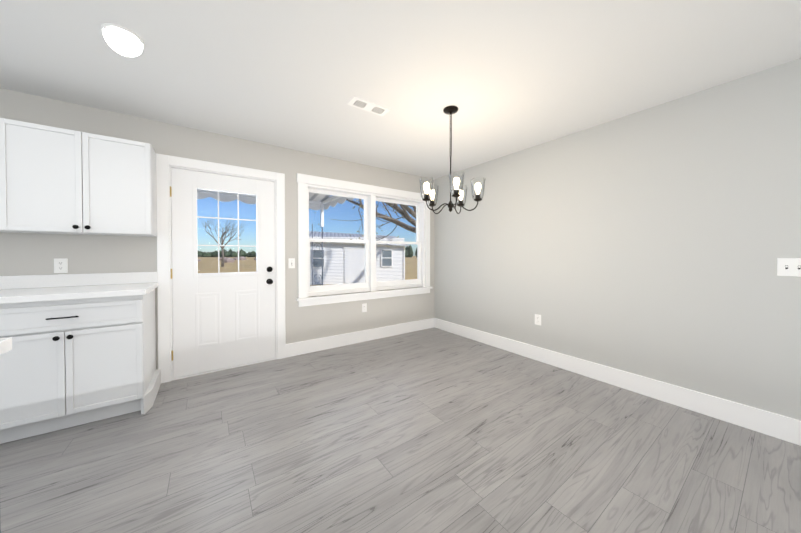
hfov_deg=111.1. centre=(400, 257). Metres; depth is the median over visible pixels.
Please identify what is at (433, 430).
floor
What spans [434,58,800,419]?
wall
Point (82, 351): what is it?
base cabinet
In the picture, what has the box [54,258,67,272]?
outlet
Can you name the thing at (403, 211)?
tree
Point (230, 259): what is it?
bushes
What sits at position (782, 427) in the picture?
baseboard
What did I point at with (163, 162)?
door frame
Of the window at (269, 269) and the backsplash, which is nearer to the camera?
the backsplash
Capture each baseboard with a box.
[286,318,433,357]
[434,318,800,445]
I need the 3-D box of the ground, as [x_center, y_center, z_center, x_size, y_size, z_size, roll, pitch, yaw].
[-67.597,0.355,113.527,300.000,0.300,256.400,0,1,-35]
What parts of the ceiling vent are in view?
ceiling air vent slots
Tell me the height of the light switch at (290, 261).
0.117 m
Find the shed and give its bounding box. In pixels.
[309,231,407,284]
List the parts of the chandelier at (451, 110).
lamp shade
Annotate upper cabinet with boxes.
[0,118,7,232]
[8,119,156,236]
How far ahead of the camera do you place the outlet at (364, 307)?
3.79 m
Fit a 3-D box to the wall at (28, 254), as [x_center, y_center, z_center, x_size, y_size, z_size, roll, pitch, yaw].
[-2.670,-0.042,2.362,8.100,2.440,0.160,0,1,-35]
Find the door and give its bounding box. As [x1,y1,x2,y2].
[170,168,275,377]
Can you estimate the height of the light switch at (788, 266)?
0.117 m
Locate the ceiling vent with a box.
[347,97,389,115]
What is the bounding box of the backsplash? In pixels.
[0,272,157,287]
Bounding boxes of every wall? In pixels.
[0,88,434,368]
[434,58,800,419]
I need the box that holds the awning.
[197,189,353,285]
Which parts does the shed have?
door, trim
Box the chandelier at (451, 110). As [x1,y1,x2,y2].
[419,105,485,213]
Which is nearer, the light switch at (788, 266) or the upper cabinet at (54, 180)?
the light switch at (788, 266)
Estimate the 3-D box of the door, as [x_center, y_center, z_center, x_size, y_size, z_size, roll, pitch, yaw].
[-1.824,0.149,2.895,0.921,2.014,0.067,0,1,-35]
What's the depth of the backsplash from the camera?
2.25 m
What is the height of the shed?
3.010 m
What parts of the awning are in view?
iron post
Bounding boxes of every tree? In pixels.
[198,245,416,256]
[201,199,415,266]
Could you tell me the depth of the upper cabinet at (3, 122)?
1.85 m
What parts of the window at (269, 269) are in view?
glass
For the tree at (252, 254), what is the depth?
142.22 m
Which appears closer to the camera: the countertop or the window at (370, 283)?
the countertop
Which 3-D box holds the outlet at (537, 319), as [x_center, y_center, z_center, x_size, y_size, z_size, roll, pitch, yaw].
[1.556,0.705,3.112,0.008,0.117,0.072,0,1,-35]
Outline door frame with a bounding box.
[156,153,285,382]
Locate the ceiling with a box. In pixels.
[0,0,800,178]
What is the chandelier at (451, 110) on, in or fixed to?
hanging from the ceiling
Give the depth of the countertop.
1.93 m
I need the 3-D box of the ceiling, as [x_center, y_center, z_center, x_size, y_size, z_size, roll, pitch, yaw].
[-0.602,-1.327,-0.601,8.100,0.200,7.360,0,1,-35]
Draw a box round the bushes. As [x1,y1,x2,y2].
[198,256,255,262]
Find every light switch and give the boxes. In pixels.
[288,258,294,267]
[777,258,800,276]
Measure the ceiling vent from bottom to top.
0.007 m
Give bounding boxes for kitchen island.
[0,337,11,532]
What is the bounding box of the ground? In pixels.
[198,256,416,285]
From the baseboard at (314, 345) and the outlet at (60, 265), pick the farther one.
the baseboard at (314, 345)
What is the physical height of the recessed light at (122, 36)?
0.007 m
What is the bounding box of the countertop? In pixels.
[0,284,157,303]
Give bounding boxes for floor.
[0,327,800,532]
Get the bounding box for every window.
[197,189,272,283]
[296,173,432,306]
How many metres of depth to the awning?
5.54 m
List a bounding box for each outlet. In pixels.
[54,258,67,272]
[362,303,366,311]
[535,314,540,324]
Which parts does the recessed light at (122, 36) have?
recessed ceiling light ring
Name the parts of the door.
door hinge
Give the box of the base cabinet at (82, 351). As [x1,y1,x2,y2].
[0,288,159,443]
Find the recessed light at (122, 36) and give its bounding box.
[101,23,143,47]

